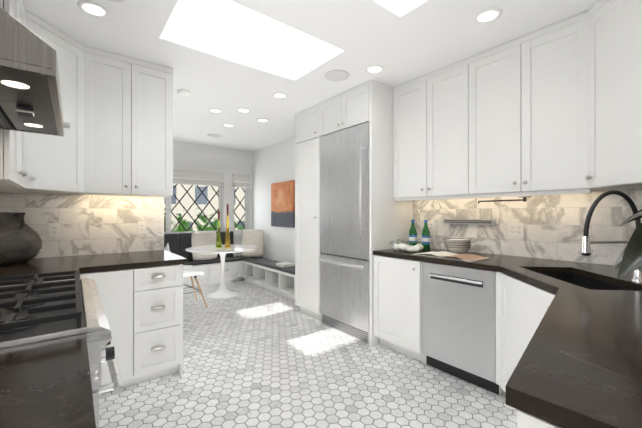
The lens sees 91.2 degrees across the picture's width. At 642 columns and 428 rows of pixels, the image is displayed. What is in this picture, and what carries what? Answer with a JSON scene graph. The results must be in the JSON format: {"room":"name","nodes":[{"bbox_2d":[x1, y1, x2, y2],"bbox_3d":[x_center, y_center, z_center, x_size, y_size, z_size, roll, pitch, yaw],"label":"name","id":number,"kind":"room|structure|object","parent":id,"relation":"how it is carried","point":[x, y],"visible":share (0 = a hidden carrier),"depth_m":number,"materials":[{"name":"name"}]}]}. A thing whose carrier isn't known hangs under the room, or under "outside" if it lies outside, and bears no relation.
{"room":"kitchen","nodes":[
{"label":"kitchen","id":0,"kind":"room"},
{"bbox_2d":[49,223,59,236],"bbox_3d":[-2.153,0.130,2.543,0.070,0.114,0.008,0,0,-38],"label":"electrical outlet","id":1,"kind":"object","parent":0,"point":[54,229],"visible":1,"depth_m":2.54,"materials":[{"name":"white plastic"}]},
{"bbox_2d":[138,221,145,233],"bbox_3d":[-1.666,0.125,2.927,0.070,0.114,0.008,0,0,-38],"label":"electrical outlet","id":2,"kind":"object","parent":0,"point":[141,227],"visible":1,"depth_m":2.92,"materials":[{"name":"white plastic"}]},
{"bbox_2d":[173,141,252,256],"bbox_3d":[-2.827,-0.010,5.444,3.450,2.540,0.150,0,0,-38],"label":"wall","id":3,"kind":"structure","parent":0,"point":[184,154],"depth_m":5.97,"materials":[{"name":"white paint"}]},
{"bbox_2d":[0,16,95,194],"bbox_3d":[-2.043,-0.719,2.196,0.718,1.116,0.717,0,0,-38],"label":"upper cabinet","id":4,"kind":"object","parent":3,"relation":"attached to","point":[66,165],"depth_m":2.29,"materials":[{"name":"white paint"}]},
{"bbox_2d":[164,165,252,234],"bbox_3d":[-2.466,-0.218,5.683,2.622,1.267,0.220,0,0,-38],"label":"window","id":5,"kind":"structure","parent":3,"relation":"in","point":[226,194],"depth_m":6.08,"materials":[{"name":"white paint"}]},
{"bbox_2d":[173,169,224,186],"bbox_3d":[-2.612,-0.657,5.442,1.917,0.265,0.059,0,0,-38],"label":"roman shade","id":6,"kind":"object","parent":5,"relation":"attached to","point":[192,177],"visible":0.4,"depth_m":5.73,"materials":[{"name":"fabric"}]},
{"bbox_2d":[233,174,250,187],"bbox_3d":[-1.573,-0.657,6.260,0.362,0.265,0.059,0,0,-38],"label":"roman shade","id":7,"kind":"object","parent":5,"relation":"attached to","point":[241,180],"visible":0.96,"depth_m":6.25,"materials":[{"name":"fabric"}]},
{"bbox_2d":[99,280,517,427],"bbox_3d":[-0.387,1.300,2.337,3.800,0.080,8.050,0,0,-38],"label":"floor","id":8,"kind":"structure","parent":0,"point":[255,356],"depth_m":2.32,"materials":[{"name":"tile"}]},
{"bbox_2d":[0,270,123,427],"bbox_3d":[-1.174,0.767,1.126,0.714,0.985,0.914,0,0,-38],"label":"range","id":9,"kind":"object","parent":8,"relation":"on","point":[32,312],"visible":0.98,"depth_m":1.02,"materials":[{"name":"silver metal"}]},
{"bbox_2d":[88,356,99,394],"bbox_3d":[-0.782,0.825,0.524,0.632,0.867,0.510,0,0,-38],"label":"base cabinet","id":10,"kind":"object","parent":8,"relation":"on","point":[94,372],"depth_m":0.89,"materials":[{"name":"white paint"}]},
{"bbox_2d":[0,334,95,427],"bbox_3d":[-0.651,0.368,0.361,0.635,0.039,0.921,0,0,-38],"label":"countertop","id":11,"kind":"structure","parent":10,"relation":"on","point":[47,384],"depth_m":0.64,"materials":[{"name":"black stone"}]},
{"bbox_2d":[96,281,135,394],"bbox_3d":[-1.683,0.826,2.413,0.331,0.867,0.822,0,0,-38],"label":"base cabinet","id":12,"kind":"object","parent":8,"relation":"on","point":[118,301],"depth_m":2.20,"materials":[{"name":"white paint"}]},
{"bbox_2d":[136,277,182,383],"bbox_3d":[-1.437,0.826,2.644,0.341,0.867,0.764,0,0,-38],"label":"base cabinet","id":13,"kind":"object","parent":8,"relation":"on","point":[159,304],"depth_m":2.35,"materials":[{"name":"white paint"}]},
{"bbox_2d":[0,249,186,285],"bbox_3d":[-1.639,0.369,2.160,1.308,0.039,1.273,0,0,-38],"label":"countertop","id":14,"kind":"structure","parent":13,"relation":"on","point":[153,264],"depth_m":2.27,"materials":[{"name":"black stone"}]},
{"bbox_2d":[0,212,41,265],"bbox_3d":[-2.216,0.169,2.202,0.394,0.360,0.394,0,0,-38],"label":"vase","id":15,"kind":"object","parent":14,"relation":"on","point":[20,241],"visible":1,"depth_m":2.15,"materials":[{"name":"black ceramic"}]},
{"bbox_2d":[164,243,207,307],"bbox_3d":[-1.860,0.815,4.239,0.522,0.910,0.475,0,0,-38],"label":"shell chair","id":16,"kind":"object","parent":8,"relation":"on","point":[189,270],"visible":0.54,"depth_m":4.21,"materials":[{"name":"white plastic"}]},
{"bbox_2d":[183,261,241,287],"bbox_3d":[-2.651,1.073,5.213,3.493,0.374,0.422,0,0,-38],"label":"bench","id":17,"kind":"object","parent":8,"relation":"on","point":[233,270],"depth_m":5.60,"materials":[{"name":"white paint"}]},
{"bbox_2d":[164,231,294,274],"bbox_3d":[-1.989,0.610,4.371,3.476,0.547,2.548,0,0,-38],"label":"bench cushion","id":18,"kind":"object","parent":17,"relation":"on","point":[179,243],"visible":0.29,"depth_m":5.52,"materials":[{"name":"grey fabric"}]},
{"bbox_2d":[191,231,217,259],"bbox_3d":[-2.064,0.561,5.599,0.460,0.512,0.174,0,0,-38],"label":"pillow","id":19,"kind":"object","parent":18,"relation":"on","point":[201,238],"visible":0.62,"depth_m":5.54,"materials":[{"name":"fabric"}]},
{"bbox_2d":[241,230,263,257],"bbox_3d":[-1.288,0.561,5.923,0.480,0.528,0.140,0,0,15],"label":"striped pillow","id":20,"kind":"object","parent":18,"relation":"on","point":[253,237],"visible":0.83,"depth_m":5.87,"materials":[{"name":"fabric"}]},
{"bbox_2d":[276,262,293,267],"bbox_3d":[-0.577,0.813,5.051,0.200,0.047,0.250,0,0,-38],"label":"folded towel","id":21,"kind":"object","parent":18,"relation":"on","point":[284,264],"visible":1,"depth_m":4.99,"materials":[{"name":"fabric"}]},
{"bbox_2d":[185,244,257,298],"bbox_3d":[-1.541,0.895,4.935,1.076,0.731,1.076,0,0,-38],"label":"table","id":22,"kind":"object","parent":8,"relation":"on","point":[222,291],"visible":0.94,"depth_m":4.83,"materials":[{"name":"white plastic"}]},
{"bbox_2d":[216,211,221,247],"bbox_3d":[-1.597,0.238,4.917,0.094,0.580,0.093,0,0,-38],"label":"bottle","id":23,"kind":"object","parent":22,"relation":"on","point":[218,242],"visible":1,"depth_m":4.89,"materials":[{"name":"green glass"}]},
{"bbox_2d":[225,204,230,247],"bbox_3d":[-1.461,0.188,4.922,0.090,0.680,0.089,0,0,-38],"label":"bottle","id":24,"kind":"object","parent":22,"relation":"on","point":[227,241],"visible":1,"depth_m":4.90,"materials":[{"name":"yellow glass"}]},
{"bbox_2d":[242,261,294,299],"bbox_3d":[-0.639,1.073,5.154,0.403,0.374,2.160,0,0,-38],"label":"bench","id":25,"kind":"object","parent":8,"relation":"on","point":[277,281],"depth_m":5.28,"materials":[{"name":"white paint"}]},
{"bbox_2d":[295,80,412,346],"bbox_3d":[0.310,-0.008,3.689,0.725,2.537,1.308,0,0,-38],"label":"tall cabinet","id":26,"kind":"object","parent":8,"relation":"on","point":[351,215],"visible":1,"depth_m":3.29,"materials":[{"name":"white paint"}]},
{"bbox_2d":[373,249,436,353],"bbox_3d":[0.909,0.826,2.994,0.643,0.868,0.516,0,0,-38],"label":"base cabinet","id":27,"kind":"object","parent":8,"relation":"on","point":[393,272],"depth_m":2.82,"materials":[{"name":"white paint"}]},
{"bbox_2d":[413,253,516,352],"bbox_3d":[1.245,0.826,2.568,0.643,0.868,0.693,0,0,-38],"label":"dishwasher","id":28,"kind":"object","parent":8,"relation":"on","point":[434,279],"depth_m":2.50,"materials":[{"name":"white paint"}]},
{"bbox_2d":[549,269,641,292],"bbox_3d":[1.409,0.369,2.250,0.778,0.038,2.304,0,0,-38],"label":"countertop","id":29,"kind":"structure","parent":28,"relation":"on","point":[632,281],"depth_m":1.81,"materials":[{"name":"black stone"}]},
{"bbox_2d":[389,239,422,251],"bbox_3d":[0.820,0.302,2.997,0.280,0.093,0.354,0,0,-38],"label":"vegetables","id":30,"kind":"object","parent":29,"relation":"on","point":[397,246],"visible":1,"depth_m":2.93,"materials":[{"name":"food"}]},
{"bbox_2d":[409,220,416,245],"bbox_3d":[0.944,0.203,3.233,0.082,0.292,0.082,0,0,-38],"label":"bottle","id":31,"kind":"object","parent":29,"relation":"on","point":[412,234],"visible":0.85,"depth_m":3.20,"materials":[{"name":"green glass"}]},
{"bbox_2d":[422,220,429,249],"bbox_3d":[1.042,0.203,3.125,0.082,0.292,0.082,0,0,-38],"label":"bottle","id":32,"kind":"object","parent":29,"relation":"on","point":[426,238],"visible":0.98,"depth_m":3.09,"materials":[{"name":"green glass"}]},
{"bbox_2d":[412,251,488,261],"bbox_3d":[1.056,0.339,2.589,0.288,0.019,0.510,0,0,-38],"label":"open book","id":33,"kind":"object","parent":29,"relation":"on","point":[455,256],"visible":1,"depth_m":2.52,"materials":[{"name":"beige paper"}]},
{"bbox_2d":[444,238,470,253],"bbox_3d":[1.208,0.286,2.785,0.226,0.126,0.226,0,0,-38],"label":"bowls","id":34,"kind":"object","parent":29,"relation":"on","point":[458,245],"visible":0.96,"depth_m":2.71,"materials":[{"name":"white ceramic"}]},
{"bbox_2d":[405,301,641,427],"bbox_3d":[0.924,0.825,0.885,1.159,0.868,0.760,0,0,-38],"label":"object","id":35,"kind":"structure","parent":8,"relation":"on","point":[601,371],"depth_m":0.69,"materials":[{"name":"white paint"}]},
{"bbox_2d":[417,289,636,427],"bbox_3d":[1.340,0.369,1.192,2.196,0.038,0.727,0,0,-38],"label":"base cabinet","id":36,"kind":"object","parent":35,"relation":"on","point":[497,355],"depth_m":1.37,"materials":[{"name":"white wood"}]},
{"bbox_2d":[613,209,641,279],"bbox_3d":[1.355,0.133,1.084,0.469,0.430,0.501,0,0,-38],"label":"potted plant","id":37,"kind":"object","parent":36,"relation":"on","point":[629,260],"visible":1,"depth_m":1.13,"materials":[{"name":"green plant"}]},
{"bbox_2d":[465,265,600,292],"bbox_3d":[1.227,0.369,1.786,0.534,0.038,0.535,0,0,-38],"label":"countertop","id":38,"kind":"structure","parent":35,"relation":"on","point":[521,275],"depth_m":1.94,"materials":[{"name":"black stone"}]},
{"bbox_2d":[457,261,641,332],"bbox_3d":[1.626,0.824,1.723,1.090,0.872,1.207,0,0,-38],"label":"base cabinet","id":39,"kind":"object","parent":8,"relation":"on","point":[476,300],"depth_m":2.16,"materials":[{"name":"white paint"}]},
{"bbox_2d":[23,0,599,151],"bbox_3d":[-0.387,-1.625,2.338,3.800,0.690,8.050,0,0,-38],"label":"ceiling","id":40,"kind":"structure","parent":0,"point":[228,58],"depth_m":2.47,"materials":[{"name":"white paint"}]},
{"bbox_2d":[77,0,109,17],"bbox_3d":[-1.418,-1.275,1.965,0.170,0.008,0.170,0,0,-38],"label":"recessed light","id":41,"kind":"object","parent":40,"relation":"in","point":[94,9],"visible":1,"depth_m":1.96,"materials":[{"name":"white paint"}]},
{"bbox_2d":[107,0,125,1],"bbox_3d":[-1.219,-1.275,1.778,0.230,0.008,0.230,0,0,-38],"label":"ceiling speaker","id":42,"kind":"object","parent":40,"relation":"attached to","point":[116,0],"visible":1,"depth_m":1.88,"materials":[{"name":"white"}]},
{"bbox_2d":[177,89,189,95],"bbox_3d":[-1.433,-1.262,3.277,0.124,0.034,0.124,0,0,-38],"label":"smoke detector","id":43,"kind":"object","parent":40,"relation":"attached to","point":[182,92],"visible":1,"depth_m":3.25,"materials":[{"name":"white plastic"}]},
{"bbox_2d":[208,134,221,137],"bbox_3d":[-1.726,-1.274,5.121,0.230,0.008,0.230,0,0,-38],"label":"ceiling speaker","id":44,"kind":"object","parent":40,"relation":"attached to","point":[215,135],"visible":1,"depth_m":5.09,"materials":[{"name":"white plastic"}]},
{"bbox_2d":[208,108,222,112],"bbox_3d":[-1.303,-1.275,3.889,0.170,0.008,0.170,0,0,-38],"label":"recessed light","id":45,"kind":"object","parent":40,"relation":"in","point":[214,110],"visible":0.98,"depth_m":3.88,"materials":[{"name":"white paint"}]},
{"bbox_2d":[223,124,234,126],"bbox_3d":[-1.332,-1.274,4.540,0.170,0.008,0.170,0,0,-38],"label":"recessed light","id":46,"kind":"object","parent":40,"relation":"in","point":[228,125],"visible":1,"depth_m":4.53,"materials":[{"name":"white paint"}]},
{"bbox_2d":[237,108,250,112],"bbox_3d":[-0.948,-1.275,3.875,0.170,0.008,0.170,0,0,-38],"label":"recessed light","id":47,"kind":"object","parent":40,"relation":"in","point":[244,110],"visible":0.96,"depth_m":3.88,"materials":[{"name":"white paint"}]},
{"bbox_2d":[257,118,268,121],"bbox_3d":[-0.792,-1.274,4.291,0.170,0.008,0.170,0,0,-38],"label":"recessed light","id":48,"kind":"object","parent":40,"relation":"in","point":[262,120],"visible":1,"depth_m":4.29,"materials":[{"name":"white paint"}]},
{"bbox_2d":[272,93,287,98],"bbox_3d":[-0.443,-1.275,3.395,0.170,0.008,0.170,0,0,-38],"label":"recessed light","id":49,"kind":"object","parent":40,"relation":"in","point":[280,95],"visible":1,"depth_m":3.39,"materials":[{"name":"white paint"}]},
{"bbox_2d":[325,70,348,80],"bbox_3d":[0.147,-1.275,2.904,0.230,0.008,0.230,0,0,-38],"label":"ceiling speaker","id":50,"kind":"object","parent":40,"relation":"attached to","point":[337,75],"visible":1,"depth_m":2.89,"materials":[{"name":"white"}]},
{"bbox_2d":[365,65,383,73],"bbox_3d":[0.474,-1.275,2.780,0.170,0.008,0.170,0,0,-38],"label":"recessed light","id":51,"kind":"object","parent":40,"relation":"in","point":[373,69],"visible":1,"depth_m":2.78,"materials":[{"name":"white paint"}]},
{"bbox_2d":[473,7,502,23],"bbox_3d":[1.075,-1.275,2.032,0.170,0.008,0.170,0,0,-38],"label":"recessed light","id":52,"kind":"object","parent":40,"relation":"in","point":[487,15],"visible":1,"depth_m":2.02,"materials":[{"name":"white paint"}]},
{"bbox_2d":[253,137,639,264],"bbox_3d":[0.563,-0.010,4.065,0.170,2.540,6.510,0,0,-38],"label":"wall","id":53,"kind":"structure","parent":0,"point":[268,166],"depth_m":5.84,"materials":[{"name":"white paint"}]},
{"bbox_2d":[0,0,35,191],"bbox_3d":[-1.804,-0.719,1.639,0.405,1.116,0.656,0,0,-38],"label":"upper cabinet","id":54,"kind":"object","parent":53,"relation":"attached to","point":[17,148],"depth_m":1.76,"materials":[{"name":"white paint"}]},
{"bbox_2d":[0,7,69,136],"bbox_3d":[-1.240,-0.825,1.075,0.592,0.905,0.880,0,0,-38],"label":"range hood","id":55,"kind":"object","parent":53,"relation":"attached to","point":[30,98],"visible":1,"depth_m":0.95,"materials":[{"name":"silver metal"}]},
{"bbox_2d":[96,49,172,196],"bbox_3d":[-1.669,-0.719,2.689,0.681,1.116,0.404,0,0,-38],"label":"upper cabinet","id":56,"kind":"object","parent":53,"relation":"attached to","point":[117,138],"depth_m":2.58,"materials":[{"name":"white paint"}]},
{"bbox_2d":[83,195,164,197],"bbox_3d":[-1.728,-0.156,2.786,0.620,0.007,0.023,0,0,-38],"label":"led light","id":57,"kind":"object","parent":56,"relation":"attached to","point":[123,196],"visible":0.93,"depth_m":2.75,"materials":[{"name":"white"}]},
{"bbox_2d":[271,180,294,227],"bbox_3d":[-0.676,-0.167,5.502,0.033,0.785,0.740,0,0,-38],"label":"painting","id":58,"kind":"object","parent":53,"relation":"attached to","point":[282,204],"visible":1,"depth_m":5.44,"materials":[{"name":"fabric"}]},
{"bbox_2d":[428,221,434,231],"bbox_3d":[1.126,0.125,3.211,0.008,0.114,0.070,0,0,-38],"label":"electrical outlet","id":59,"kind":"object","parent":53,"relation":"attached to","point":[431,225],"visible":0.98,"depth_m":3.21,"materials":[{"name":"white plastic"}]},
{"bbox_2d":[393,63,480,199],"bbox_3d":[1.123,-0.719,2.962,0.349,1.117,0.831,0,0,-38],"label":"upper cabinet","id":60,"kind":"object","parent":53,"relation":"attached to","point":[424,107],"depth_m":2.88,"materials":[{"name":"white paint"}]},
{"bbox_2d":[478,196,529,203],"bbox_3d":[1.433,-0.107,2.482,0.060,0.044,0.386,0,0,-38],"label":"paper towel holder","id":61,"kind":"object","parent":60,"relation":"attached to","point":[524,199],"visible":1,"depth_m":2.44,"materials":[{"name":"silver"}]},
{"bbox_2d":[443,219,494,224],"bbox_3d":[1.352,0.070,2.911,0.022,0.050,0.480,0,0,-38],"label":"rail","id":62,"kind":"object","parent":53,"relation":"attached to","point":[473,221],"visible":1,"depth_m":2.87,"materials":[{"name":"silver metal"}]},
{"bbox_2d":[508,223,523,236],"bbox_3d":[1.609,0.130,2.598,0.008,0.114,0.115,0,0,-38],"label":"electrical outlet","id":63,"kind":"object","parent":53,"relation":"attached to","point":[515,229],"visible":1,"depth_m":2.59,"materials":[{"name":"white plastic"}]},
{"bbox_2d":[457,26,600,195],"bbox_3d":[1.561,-0.719,2.377,0.385,1.117,0.873,0,0,-38],"label":"upper cabinet","id":64,"kind":"object","parent":53,"relation":"attached to","point":[503,90],"depth_m":2.36,"materials":[{"name":"white paint"}]},
{"bbox_2d":[549,0,641,191],"bbox_3d":[1.841,-0.719,1.647,0.848,1.117,0.822,0,0,-38],"label":"upper cabinet","id":65,"kind":"object","parent":53,"relation":"attached to","point":[555,109],"depth_m":1.94,"materials":[{"name":"white paint"}]},
{"bbox_2d":[577,189,641,240],"bbox_3d":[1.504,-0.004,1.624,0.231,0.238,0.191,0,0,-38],"label":"backsplash","id":66,"kind":"structure","parent":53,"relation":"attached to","point":[600,214],"depth_m":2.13,"materials":[{"name":"white stone"}]},
{"bbox_2d":[629,0,641,135],"bbox_3d":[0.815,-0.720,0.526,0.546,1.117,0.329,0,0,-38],"label":"upper cabinet","id":67,"kind":"object","parent":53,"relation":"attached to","point":[635,6],"depth_m":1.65,"materials":[{"name":"white paint"}]},
{"label":"outside","id":68,"kind":"structure","parent":0,"visible":0},
{"bbox_2d":[164,184,244,231],"bbox_3d":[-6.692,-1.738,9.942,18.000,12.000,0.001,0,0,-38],"label":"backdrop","id":69,"kind":"structure","parent":68,"point":[201,201],"depth_m":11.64,"materials":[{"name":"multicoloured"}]}
]}

